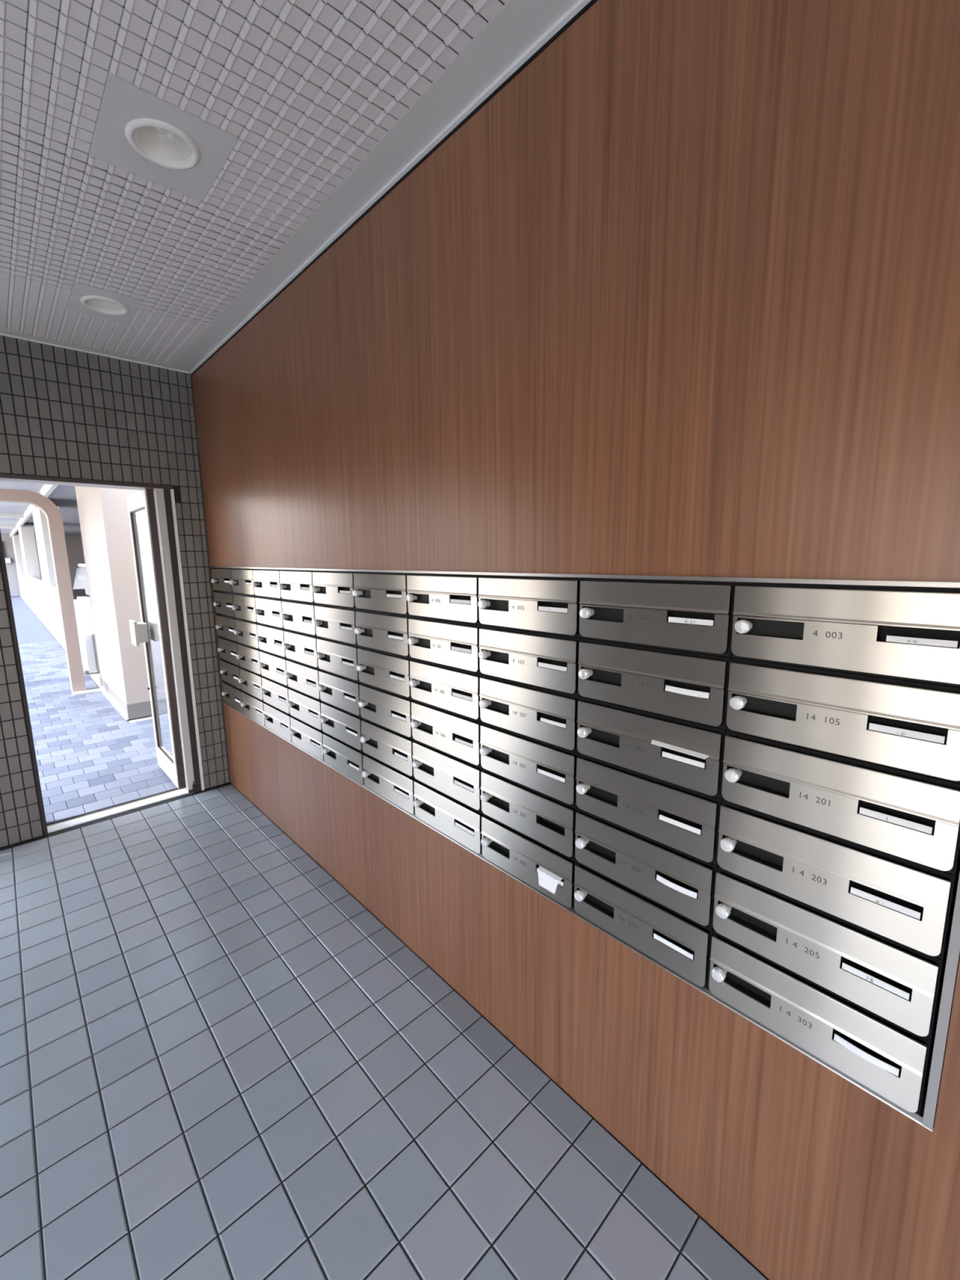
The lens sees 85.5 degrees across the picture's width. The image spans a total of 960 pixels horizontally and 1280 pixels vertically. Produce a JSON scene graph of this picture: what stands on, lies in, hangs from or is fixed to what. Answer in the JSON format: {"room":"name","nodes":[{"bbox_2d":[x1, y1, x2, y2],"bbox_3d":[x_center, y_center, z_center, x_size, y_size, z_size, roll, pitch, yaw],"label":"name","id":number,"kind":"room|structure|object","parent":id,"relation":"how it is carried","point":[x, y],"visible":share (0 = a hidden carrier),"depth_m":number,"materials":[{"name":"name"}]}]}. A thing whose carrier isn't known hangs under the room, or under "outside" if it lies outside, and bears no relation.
{"room":"apartment mail room","nodes":[
{"label":"apartment mail room","id":0,"kind":"room"},
{"bbox_2d":[12,535,24,598],"bbox_3d":[-19.480,-3.093,22.093,0.300,2.600,2.000,-9,13,-42],"label":"pier","id":1,"kind":"object","parent":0,"point":[15,539],"visible":0.43,"depth_m":21.30,"materials":[{"name":"white paint"}]},
{"bbox_2d":[17,526,40,609],"bbox_3d":[-14.674,-2.324,16.992,0.300,2.600,1.900,-9,13,-42],"label":"pier","id":2,"kind":"object","parent":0,"point":[26,535],"visible":0.64,"depth_m":16.27,"materials":[{"name":"white paint"}]},
{"bbox_2d":[10,595,57,644],"bbox_3d":[-15.710,-0.920,16.850,1.760,0.100,20.000,-9,13,-42],"label":"walkway","id":3,"kind":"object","parent":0,"point":[29,628],"visible":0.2,"depth_m":12.52,"materials":[{"name":"grey concrete"}]},
{"bbox_2d":[0,481,81,535],"bbox_3d":[-11.186,-3.415,13.782,4.850,0.200,28.062,-9,13,-42],"label":"corridor roof","id":4,"kind":"structure","parent":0,"point":[63,496],"depth_m":11.65,"materials":[{"name":"white paint"}]},
{"bbox_2d":[0,525,15,528],"bbox_3d":[-16.529,-3.759,17.205,1.710,0.090,0.250,-9,13,-42],"label":"beam","id":5,"kind":"structure","parent":4,"relation":"attached to","point":[1,526],"depth_m":17.58,"materials":[{"name":"white paint"}]},
{"bbox_2d":[0,513,23,518],"bbox_3d":[-12.439,-3.103,12.864,1.710,0.090,0.250,-9,13,-42],"label":"beam","id":6,"kind":"structure","parent":4,"relation":"attached to","point":[2,515],"depth_m":13.20,"materials":[{"name":"white paint"}]},
{"bbox_2d":[0,533,84,595],"bbox_3d":[-23.288,-3.307,21.513,11.600,3.500,0.400,-9,13,-42],"label":"wall","id":7,"kind":"structure","parent":0,"point":[74,547],"depth_m":23.96,"materials":[{"name":"white paint"}]},
{"bbox_2d":[4,558,10,563],"bbox_3d":[-21.605,-3.456,22.676,1.660,0.220,0.180,-9,13,-42],"label":"window","id":8,"kind":"structure","parent":7,"relation":"in","point":[6,560],"depth_m":23.11,"materials":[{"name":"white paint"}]},
{"bbox_2d":[9,484,57,537],"bbox_3d":[-12.984,-3.369,14.729,0.060,0.150,24.250,-9,13,-42],"label":"trim","id":9,"kind":"structure","parent":7,"relation":"attached to","point":[46,490],"depth_m":11.15,"materials":[{"name":"white paint"}]},
{"bbox_2d":[32,506,59,637],"bbox_3d":[-9.016,-1.417,10.988,0.300,2.600,2.100,-9,13,-42],"label":"pier","id":10,"kind":"object","parent":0,"point":[40,522],"visible":0.29,"depth_m":10.40,"materials":[{"name":"white paint"}]},
{"bbox_2d":[19,573,97,673],"bbox_3d":[-12.122,-1.140,14.316,0.120,1.060,19.690,-9,13,-42],"label":"wall","id":11,"kind":"structure","parent":0,"point":[82,604],"depth_m":7.54,"materials":[{"name":"white paint"}]},
{"bbox_2d":[19,595,88,674],"bbox_3d":[-12.998,-0.758,15.214,0.044,0.040,22.100,-9,13,-42],"label":"trim","id":12,"kind":"structure","parent":11,"relation":"attached to","point":[86,670],"depth_m":11.29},
{"bbox_2d":[18,641,186,826],"bbox_3d":[-5.081,0.549,7.010,3.750,0.101,9.154,-9,13,-42],"label":"paving","id":13,"kind":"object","parent":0,"point":[91,759],"visible":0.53,"depth_m":4.42,"materials":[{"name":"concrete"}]},
{"bbox_2d":[0,488,85,692],"bbox_3d":[-5.631,-0.402,5.360,2.255,2.320,0.200,-9,13,-42],"label":"frame","id":14,"kind":"object","parent":13,"relation":"on","point":[52,513],"visible":0.98,"depth_m":5.97,"materials":[{"name":"beige paint"}]},
{"bbox_2d":[71,564,99,672],"bbox_3d":[-5.489,-0.476,8.361,1.750,1.500,3.475,-9,13,-42],"label":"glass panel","id":15,"kind":"object","parent":13,"relation":"on","point":[80,588],"visible":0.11,"depth_m":7.69,"materials":[{"name":"glass"}]},
{"bbox_2d":[71,588,85,599],"bbox_3d":[-5.610,-0.641,7.265,0.140,0.140,0.100,-9,13,-42],"label":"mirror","id":16,"kind":"object","parent":15,"relation":"attached to","point":[81,592],"depth_m":7.22,"materials":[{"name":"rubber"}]},
{"bbox_2d":[71,684,128,719],"bbox_3d":[-4.141,0.681,5.659,0.340,0.050,1.715,-9,13,-42],"label":"trim","id":17,"kind":"structure","parent":13,"relation":"on","point":[120,709],"depth_m":5.91,"materials":[{"name":"white paint"}]},
{"bbox_2d":[75,485,176,704],"bbox_3d":[-3.676,-0.805,5.884,1.086,2.600,1.720,-9,13,-42],"label":"wall pier","id":18,"kind":"object","parent":13,"relation":"on","point":[103,513],"visible":0.21,"depth_m":5.10,"materials":[{"name":"beige paint"}]},
{"bbox_2d":[100,677,177,719],"bbox_3d":[-3.659,0.552,6.103,1.088,0.150,1.727,-9,13,-42],"label":"baseboard","id":19,"kind":"object","parent":18,"relation":"attached to","point":[140,709],"visible":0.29,"depth_m":5.21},
{"bbox_2d":[0,335,229,847],"bbox_3d":[-2.783,-0.237,2.647,3.240,2.797,0.200,-9,13,-42],"label":"wall","id":20,"kind":"structure","parent":0,"point":[65,413],"depth_m":2.94,"materials":[{"name":"tile"}]},
{"bbox_2d":[0,333,189,373],"bbox_3d":[-2.782,-1.494,2.311,2.686,0.007,0.012,-9,13,-42],"label":"trim","id":21,"kind":"structure","parent":20,"relation":"attached to","point":[1,334],"depth_m":2.88,"materials":[{"name":"grey metal"}]},
{"bbox_2d":[0,473,204,835],"bbox_3d":[-2.425,0.047,3.339,0.843,2.012,0.672,-9,13,-42],"label":"door","id":22,"kind":"structure","parent":20,"relation":"in","point":[164,497],"depth_m":3.37,"materials":[{"name":"metal"}]},
{"bbox_2d":[188,781,197,793],"bbox_3d":[-1.938,0.919,3.487,0.050,0.215,0.022,-9,13,-42],"label":"floor pivot","id":23,"kind":"structure","parent":22,"relation":"attached to","point":[194,789],"depth_m":3.50,"materials":[{"name":"metal"}]},
{"bbox_2d":[0,0,578,372],"bbox_3d":[-0.162,-1.194,-0.376,3.240,0.203,7.938,-9,13,-42],"label":"ceiling","id":24,"kind":"structure","parent":0,"point":[297,113],"depth_m":1.41,"materials":[{"name":"tile"}]},
{"bbox_2d":[80,295,128,315],"bbox_3d":[-1.696,-1.554,2.344,0.180,0.094,0.180,-9,13,-42],"label":"recessed light","id":25,"kind":"object","parent":24,"relation":"in","point":[102,304],"visible":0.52,"depth_m":2.39,"materials":[{"name":"white plastic"}]},
{"bbox_2d":[124,118,199,169],"bbox_3d":[-0.881,-1.417,1.440,0.180,0.094,0.180,-9,13,-42],"label":"recessed light","id":26,"kind":"object","parent":24,"relation":"in","point":[161,143],"visible":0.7,"depth_m":1.48,"materials":[{"name":"white plastic"}]},
{"bbox_2d":[0,782,769,1279],"bbox_3d":[-0.093,1.630,0.046,3.240,0.120,7.838,-9,13,-42],"label":"floor","id":27,"kind":"structure","parent":0,"point":[217,1062],"depth_m":1.51,"materials":[{"name":"tile"}]},
{"bbox_2d":[191,0,959,1279],"bbox_3d":[0.815,-0.064,0.992,0.440,2.897,7.538,-9,13,-42],"label":"wall","id":28,"kind":"structure","parent":0,"point":[681,297],"depth_m":1.12,"materials":[{"name":"brown wood"}]},
{"bbox_2d":[190,375,230,782],"bbox_3d":[-1.778,-0.318,3.440,0.006,2.677,0.006,-9,13,-42],"label":"trim","id":29,"kind":"structure","parent":28,"relation":"attached to","point":[190,375],"depth_m":3.42,"materials":[{"name":"metal"}]},
{"bbox_2d":[211,567,235,593],"bbox_3d":[-1.515,-0.388,3.320,0.286,0.148,0.360,-9,13,-42],"label":"mailbox","id":30,"kind":"object","parent":28,"relation":"attached to","point":[222,576],"visible":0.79,"depth_m":3.23,"materials":[{"name":"metal"}]},
{"bbox_2d":[222,681,243,712],"bbox_3d":[-1.506,0.352,3.440,0.286,0.148,0.360,-9,13,-42],"label":"mailbox","id":31,"kind":"object","parent":28,"relation":"attached to","point":[232,695],"visible":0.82,"depth_m":3.35,"materials":[{"name":"metal"}]},
{"bbox_2d":[219,658,241,688],"bbox_3d":[-1.508,0.204,3.416,0.286,0.148,0.360,-9,13,-42],"label":"mailbox","id":32,"kind":"object","parent":31,"relation":"on","point":[229,671],"visible":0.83,"depth_m":3.33,"materials":[{"name":"metal"}]},
{"bbox_2d":[217,636,239,665],"bbox_3d":[-1.510,0.056,3.392,0.286,0.148,0.360,-9,13,-42],"label":"mailbox","id":33,"kind":"object","parent":32,"relation":"on","point":[228,648],"visible":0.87,"depth_m":3.30,"materials":[{"name":"metal"}]},
{"bbox_2d":[215,613,236,641],"bbox_3d":[-1.512,-0.092,3.368,0.286,0.148,0.360,-9,13,-42],"label":"mailbox","id":34,"kind":"object","parent":33,"relation":"on","point":[225,627],"visible":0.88,"depth_m":3.28,"materials":[{"name":"metal"}]},
{"bbox_2d":[213,591,236,617],"bbox_3d":[-1.513,-0.240,3.344,0.286,0.148,0.360,-9,13,-42],"label":"mailbox","id":35,"kind":"object","parent":34,"relation":"on","point":[224,601],"visible":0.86,"depth_m":3.25,"materials":[{"name":"metal"}]},
{"bbox_2d":[240,690,266,725],"bbox_3d":[-1.260,0.392,3.179,0.286,0.148,0.360,-9,13,-42],"label":"mailbox","id":36,"kind":"object","parent":28,"relation":"attached to","point":[252,706],"visible":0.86,"depth_m":3.09,"materials":[{"name":"metal"}]},
{"bbox_2d":[238,666,263,700],"bbox_3d":[-1.261,0.244,3.155,0.286,0.148,0.360,-9,13,-42],"label":"mailbox","id":37,"kind":"object","parent":36,"relation":"on","point":[251,682],"visible":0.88,"depth_m":3.06,"materials":[{"name":"metal"}]},
{"bbox_2d":[236,642,262,674],"bbox_3d":[-1.263,0.096,3.131,0.286,0.148,0.360,-9,13,-42],"label":"mailbox","id":38,"kind":"object","parent":37,"relation":"on","point":[248,656],"visible":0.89,"depth_m":3.04,"materials":[{"name":"metal"}]},
{"bbox_2d":[234,617,260,648],"bbox_3d":[-1.265,-0.052,3.107,0.286,0.148,0.360,-9,13,-42],"label":"mailbox","id":39,"kind":"object","parent":38,"relation":"on","point":[246,632],"visible":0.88,"depth_m":3.01,"materials":[{"name":"metal"}]},
{"bbox_2d":[231,593,257,622],"bbox_3d":[-1.267,-0.201,3.082,0.286,0.148,0.360,-9,13,-42],"label":"mailbox","id":40,"kind":"object","parent":39,"relation":"on","point":[244,605],"visible":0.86,"depth_m":2.99,"materials":[{"name":"metal"}]},
{"bbox_2d":[229,567,283,595],"bbox_3d":[-1.269,-0.349,3.058,0.286,0.148,0.360,-9,13,-42],"label":"mailbox","id":41,"kind":"object","parent":40,"relation":"on","point":[242,579],"visible":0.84,"depth_m":2.96,"materials":[{"name":"metal"}]},
{"bbox_2d":[262,702,292,741],"bbox_3d":[-1.013,0.431,2.917,0.286,0.148,0.360,-9,13,-42],"label":"mailbox","id":42,"kind":"object","parent":28,"relation":"attached to","point":[277,720],"visible":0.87,"depth_m":2.83,"materials":[{"name":"metal"}]},
{"bbox_2d":[260,675,290,714],"bbox_3d":[-1.015,0.283,2.893,0.286,0.148,0.360,-9,13,-42],"label":"mailbox","id":43,"kind":"object","parent":42,"relation":"on","point":[274,693],"visible":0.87,"depth_m":2.80,"materials":[{"name":"metal"}]},
{"bbox_2d":[258,649,288,685],"bbox_3d":[-1.016,0.135,2.869,0.286,0.148,0.360,-9,13,-42],"label":"mailbox","id":44,"kind":"object","parent":43,"relation":"on","point":[273,666],"visible":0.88,"depth_m":2.78,"materials":[{"name":"metal"}]},
{"bbox_2d":[256,623,286,657],"bbox_3d":[-1.018,-0.013,2.845,0.286,0.148,0.360,-9,13,-42],"label":"mailbox","id":45,"kind":"object","parent":44,"relation":"on","point":[270,638],"visible":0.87,"depth_m":2.75,"materials":[{"name":"metal"}]},
{"bbox_2d":[253,595,286,629],"bbox_3d":[-1.020,-0.161,2.821,0.286,0.148,0.360,-9,13,-42],"label":"mailbox","id":46,"kind":"object","parent":45,"relation":"on","point":[268,611],"visible":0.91,"depth_m":2.73,"materials":[{"name":"metal"}]},
{"bbox_2d":[252,568,284,599],"bbox_3d":[-1.022,-0.309,2.797,0.286,0.148,0.360,-9,13,-42],"label":"mailbox","id":47,"kind":"object","parent":46,"relation":"on","point":[266,582],"visible":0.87,"depth_m":2.70,"materials":[{"name":"metal"}]},
{"bbox_2d":[289,715,324,759],"bbox_3d":[-0.766,0.471,2.655,0.286,0.148,0.360,-9,13,-42],"label":"mailbox","id":48,"kind":"object","parent":28,"relation":"attached to","point":[306,736],"visible":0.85,"depth_m":2.56,"materials":[{"name":"metal"}]},
{"bbox_2d":[287,687,323,729],"bbox_3d":[-0.768,0.323,2.631,0.286,0.148,0.360,-9,13,-42],"label":"mailbox","id":49,"kind":"object","parent":48,"relation":"on","point":[304,707],"visible":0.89,"depth_m":2.54,"materials":[{"name":"metal"}]},
{"bbox_2d":[284,658,320,699],"bbox_3d":[-0.770,0.175,2.607,0.286,0.148,0.360,-9,13,-42],"label":"mailbox","id":50,"kind":"object","parent":49,"relation":"on","point":[303,677],"visible":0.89,"depth_m":2.51,"materials":[{"name":"metal"}]},
{"bbox_2d":[283,629,319,668],"bbox_3d":[-0.772,0.026,2.583,0.286,0.148,0.360,-9,13,-42],"label":"mailbox","id":51,"kind":"object","parent":50,"relation":"on","point":[299,646],"visible":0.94,"depth_m":2.49,"materials":[{"name":"metal"}]},
{"bbox_2d":[280,600,319,636],"bbox_3d":[-0.773,-0.121,2.559,0.286,0.148,0.360,-9,13,-42],"label":"mailbox","id":52,"kind":"object","parent":51,"relation":"on","point":[297,616],"visible":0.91,"depth_m":2.46,"materials":[{"name":"metal"}]},
{"bbox_2d":[278,568,322,604],"bbox_3d":[-0.775,-0.270,2.535,0.286,0.148,0.360,-9,13,-42],"label":"mailbox","id":53,"kind":"object","parent":52,"relation":"on","point":[296,584],"visible":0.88,"depth_m":2.44,"materials":[{"name":"metal"}]},
{"bbox_2d":[321,732,364,783],"bbox_3d":[-0.520,0.510,2.393,0.286,0.148,0.360,-9,13,-42],"label":"mailbox","id":54,"kind":"object","parent":28,"relation":"attached to","point":[344,757],"visible":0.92,"depth_m":2.30,"materials":[{"name":"metal"}]},
{"bbox_2d":[320,701,363,751],"bbox_3d":[-0.521,0.362,2.369,0.286,0.148,0.360,-9,13,-42],"label":"mailbox","id":55,"kind":"object","parent":54,"relation":"on","point":[344,726],"visible":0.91,"depth_m":2.27,"materials":[{"name":"metal"}]},
{"bbox_2d":[317,669,361,716],"bbox_3d":[-0.523,0.214,2.345,0.286,0.148,0.360,-9,13,-42],"label":"mailbox","id":56,"kind":"object","parent":55,"relation":"on","point":[340,691],"visible":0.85,"depth_m":2.25,"materials":[{"name":"metal"}]},
{"bbox_2d":[315,636,359,681],"bbox_3d":[-0.525,0.066,2.321,0.286,0.148,0.360,-9,13,-42],"label":"mailbox","id":57,"kind":"object","parent":56,"relation":"on","point":[337,657],"visible":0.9,"depth_m":2.22,"materials":[{"name":"metal"}]},
{"bbox_2d":[313,604,359,645],"bbox_3d":[-0.527,-0.082,2.297,0.286,0.148,0.360,-9,13,-42],"label":"mailbox","id":58,"kind":"object","parent":57,"relation":"on","point":[331,622],"visible":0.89,"depth_m":2.20,"materials":[{"name":"metal"}]},
{"bbox_2d":[311,568,399,608],"bbox_3d":[-0.529,-0.230,2.273,0.286,0.148,0.360,-9,13,-42],"label":"mailbox","id":59,"kind":"object","parent":58,"relation":"on","point":[332,588],"visible":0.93,"depth_m":2.18,"materials":[{"name":"metal"}]},
{"bbox_2d":[361,752,416,814],"bbox_3d":[-0.273,0.550,2.132,0.286,0.148,0.360,-9,13,-42],"label":"mailbox","id":60,"kind":"object","parent":28,"relation":"attached to","point":[390,783],"visible":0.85,"depth_m":2.04,"materials":[{"name":"metal"}]},
{"bbox_2d":[360,718,415,777],"bbox_3d":[-0.275,0.402,2.108,0.286,0.148,0.360,-9,13,-42],"label":"mailbox","id":61,"kind":"object","parent":60,"relation":"on","point":[390,747],"visible":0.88,"depth_m":2.01,"materials":[{"name":"metal"}]},
{"bbox_2d":[358,682,413,738],"bbox_3d":[-0.277,0.254,2.084,0.286,0.148,0.360,-9,13,-42],"label":"mailbox","id":62,"kind":"object","parent":61,"relation":"on","point":[386,708],"visible":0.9,"depth_m":1.99,"materials":[{"name":"metal"}]},
{"bbox_2d":[356,646,413,698],"bbox_3d":[-0.278,0.105,2.059,0.286,0.148,0.360,-9,13,-42],"label":"mailbox","id":63,"kind":"object","parent":62,"relation":"on","point":[387,671],"visible":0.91,"depth_m":1.96,"materials":[{"name":"metal"}]},
{"bbox_2d":[354,608,412,657],"bbox_3d":[-0.280,-0.043,2.035,0.286,0.148,0.360,-9,13,-42],"label":"mailbox","id":64,"kind":"object","parent":63,"relation":"on","point":[375,630],"visible":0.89,"depth_m":1.94,"materials":[{"name":"metal"}]},
{"bbox_2d":[352,570,438,615],"bbox_3d":[-0.282,-0.191,2.011,0.286,0.148,0.360,-9,13,-42],"label":"mailbox","id":65,"kind":"object","parent":64,"relation":"on","point":[380,592],"visible":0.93,"depth_m":1.91,"materials":[{"name":"metal"}]},
{"bbox_2d":[189,0,591,373],"bbox_3d":[0.705,-1.252,0.563,0.012,0.010,7.326,-9,13,-42],"label":"trim","id":66,"kind":"structure","parent":28,"relation":"attached to","point":[572,11],"depth_m":1.45,"materials":[{"name":"grey metal"}]},
{"bbox_2d":[191,0,597,374],"bbox_3d":[0.713,-1.244,0.566,0.002,0.008,7.318,-9,13,-42],"label":"trim","id":67,"kind":"structure","parent":28,"relation":"attached to","point":[591,2],"depth_m":1.44,"materials":[{"name":"metal"}]},
{"bbox_2d":[413,779,484,854],"bbox_3d":[-0.026,0.589,1.870,0.286,0.148,0.360,-9,13,-42],"label":"mailbox","id":68,"kind":"object","parent":28,"relation":"attached to","point":[460,821],"visible":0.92,"depth_m":1.77,"materials":[{"name":"metal"}]},
{"bbox_2d":[411,740,483,811],"bbox_3d":[-0.028,0.441,1.846,0.286,0.148,0.360,-9,13,-42],"label":"mailbox","id":69,"kind":"object","parent":68,"relation":"on","point":[459,779],"visible":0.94,"depth_m":1.75,"materials":[{"name":"metal"}]},
{"bbox_2d":[410,699,483,767],"bbox_3d":[-0.030,0.293,1.822,0.286,0.148,0.360,-9,13,-42],"label":"mailbox","id":70,"kind":"object","parent":69,"relation":"on","point":[456,735],"visible":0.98,"depth_m":1.72,"materials":[{"name":"metal"}]},
{"bbox_2d":[408,658,482,721],"bbox_3d":[-0.032,0.145,1.798,0.286,0.148,0.360,-9,13,-42],"label":"mailbox","id":71,"kind":"object","parent":70,"relation":"on","point":[455,690],"visible":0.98,"depth_m":1.70,"materials":[{"name":"metal"}]},
{"bbox_2d":[407,616,482,674],"bbox_3d":[-0.034,-0.003,1.774,0.286,0.148,0.360,-9,13,-42],"label":"mailbox","id":72,"kind":"object","parent":71,"relation":"on","point":[453,644],"visible":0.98,"depth_m":1.67,"materials":[{"name":"metal"}]},
{"bbox_2d":[405,571,515,625],"bbox_3d":[-0.035,-0.151,1.750,0.286,0.148,0.360,-9,13,-42],"label":"mailbox","id":73,"kind":"object","parent":72,"relation":"on","point":[455,597],"visible":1,"depth_m":1.65,"materials":[{"name":"metal"}]},
{"bbox_2d":[480,813,577,909],"bbox_3d":[0.220,0.629,1.608,0.286,0.148,0.360,-9,13,-42],"label":"mailbox","id":74,"kind":"object","parent":28,"relation":"attached to","point":[518,854],"visible":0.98,"depth_m":1.52,"materials":[{"name":"metal"}]},
{"bbox_2d":[480,768,577,859],"bbox_3d":[0.218,0.481,1.584,0.286,0.148,0.360,-9,13,-42],"label":"mailbox","id":75,"kind":"object","parent":74,"relation":"on","point":[548,820],"visible":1,"depth_m":1.48,"materials":[{"name":"metal"}]},
{"bbox_2d":[480,721,579,807],"bbox_3d":[0.217,0.333,1.560,0.286,0.148,0.360,-9,13,-42],"label":"mailbox","id":76,"kind":"object","parent":75,"relation":"on","point":[548,769],"visible":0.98,"depth_m":1.46,"materials":[{"name":"metal"}]},
{"bbox_2d":[479,674,581,752],"bbox_3d":[0.215,0.185,1.536,0.286,0.148,0.360,-9,13,-42],"label":"mailbox","id":77,"kind":"object","parent":76,"relation":"on","point":[546,715],"visible":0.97,"depth_m":1.43,"materials":[{"name":"metal"}]},
{"bbox_2d":[478,625,581,696],"bbox_3d":[0.213,0.036,1.512,0.286,0.148,0.360,-9,13,-42],"label":"mailbox","id":78,"kind":"object","parent":77,"relation":"on","point":[540,660],"visible":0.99,"depth_m":1.41,"materials":[{"name":"metal"}]},
{"bbox_2d":[477,573,593,638],"bbox_3d":[0.211,-0.112,1.488,0.286,0.148,0.360,-9,13,-42],"label":"mailbox","id":79,"kind":"object","parent":78,"relation":"on","point":[549,605],"visible":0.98,"depth_m":1.38,"materials":[{"name":"metal"}]},
{"bbox_2d":[537,866,562,893],"bbox_3d":[0.192,0.671,1.453,0.025,0.044,0.086,-9,13,-42],"label":"leaflet","id":80,"kind":"object","parent":74,"relation":"in","point":[548,880],"visible":1,"depth_m":1.45,"materials":[{"name":"paper"}]},
{"bbox_2d":[209,566,959,1131],"bbox_3d":[-0.490,0.172,2.120,0.017,0.913,3.652,-9,13,-42],"label":"surround","id":81,"kind":"object","parent":28,"relation":"attached to","point":[953,952],"visible":0.88,"depth_m":0.94,"materials":[{"name":"metal"}]},
{"bbox_2d":[573,861,713,989],"bbox_3d":[0.467,0.668,1.347,0.286,0.148,0.360,-9,13,-42],"label":"mailbox","id":82,"kind":"object","parent":28,"relation":"attached to","point":[677,942],"visible":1,"depth_m":1.24,"materials":[{"name":"metal"}]},
{"bbox_2d":[574,807,717,928],"bbox_3d":[0.465,0.520,1.322,0.286,0.148,0.360,-9,13,-42],"label":"mailbox","id":83,"kind":"object","parent":82,"relation":"on","point":[682,882],"visible":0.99,"depth_m":1.22,"materials":[{"name":"metal"}]},
{"bbox_2d":[575,753,722,865],"bbox_3d":[0.463,0.372,1.298,0.286,0.148,0.360,-9,13,-42],"label":"mailbox","id":84,"kind":"object","parent":83,"relation":"on","point":[686,820],"visible":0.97,"depth_m":1.19,"materials":[{"name":"metal"}]},
{"bbox_2d":[577,697,727,799],"bbox_3d":[0.462,0.224,1.274,0.286,0.148,0.360,-9,13,-42],"label":"mailbox","id":85,"kind":"object","parent":84,"relation":"on","point":[620,735],"visible":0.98,"depth_m":1.17,"materials":[{"name":"metal"}]},
{"bbox_2d":[577,638,732,729],"bbox_3d":[0.460,0.076,1.250,0.286,0.148,0.360,-9,13,-42],"label":"mailbox","id":86,"kind":"object","parent":85,"relation":"on","point":[690,686],"visible":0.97,"depth_m":1.14,"materials":[{"name":"metal"}]},
{"bbox_2d":[578,574,748,657],"bbox_3d":[0.458,-0.072,1.226,0.286,0.148,0.360,-9,13,-42],"label":"mailbox","id":87,"kind":"object","parent":86,"relation":"on","point":[696,616],"visible":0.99,"depth_m":1.12,"materials":[{"name":"metal"}]},
{"bbox_2d":[650,739,708,759],"bbox_3d":[0.424,0.234,1.111,0.010,0.008,0.125,-9,13,-42],"label":"paper slip","id":88,"kind":"object","parent":85,"relation":"attached to","point":[654,742],"visible":1,"depth_m":1.11,"materials":[{"name":"white paper"}]},
{"bbox_2d":[708,929,941,1115],"bbox_3d":[0.714,0.708,1.085,0.286,0.148,0.360,-9,13,-42],"label":"mailbox","id":89,"kind":"object","parent":28,"relation":"attached to","point":[890,1060],"visible":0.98,"depth_m":0.97,"materials":[{"name":"metal"}]},
{"bbox_2d":[712,866,951,1039],"bbox_3d":[0.712,0.560,1.061,0.286,0.148,0.360,-9,13,-42],"label":"mailbox","id":90,"kind":"object","parent":89,"relation":"on","point":[899,983],"visible":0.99,"depth_m":0.95,"materials":[{"name":"metal"}]},
{"bbox_2d":[717,800,959,959],"bbox_3d":[0.710,0.412,1.037,0.286,0.148,0.360,-9,13,-42],"label":"mailbox","id":91,"kind":"object","parent":90,"relation":"on","point":[910,904],"visible":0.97,"depth_m":0.93,"materials":[{"name":"metal"}]},
{"bbox_2d":[721,730,959,875],"bbox_3d":[0.708,0.264,1.012,0.286,0.148,0.360,-9,13,-42],"label":"mailbox","id":92,"kind":"object","parent":91,"relation":"on","point":[914,817],"visible":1,"depth_m":0.90,"materials":[{"name":"metal"}]},
{"bbox_2d":[726,657,959,783],"bbox_3d":[0.706,0.116,0.989,0.286,0.148,0.360,-9,13,-42],"label":"mailbox","id":93,"kind":"object","parent":92,"relation":"on","point":[913,726],"visible":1,"depth_m":0.88,"materials":[{"name":"metal"}]},
{"bbox_2d":[731,577,959,687],"bbox_3d":[0.705,-0.033,0.964,0.286,0.148,0.360,-9,13,-42],"label":"mailbox","id":94,"kind":"object","parent":93,"relation":"on","point":[904,633],"visible":1,"depth_m":0.86,"materials":[{"name":"metal"}]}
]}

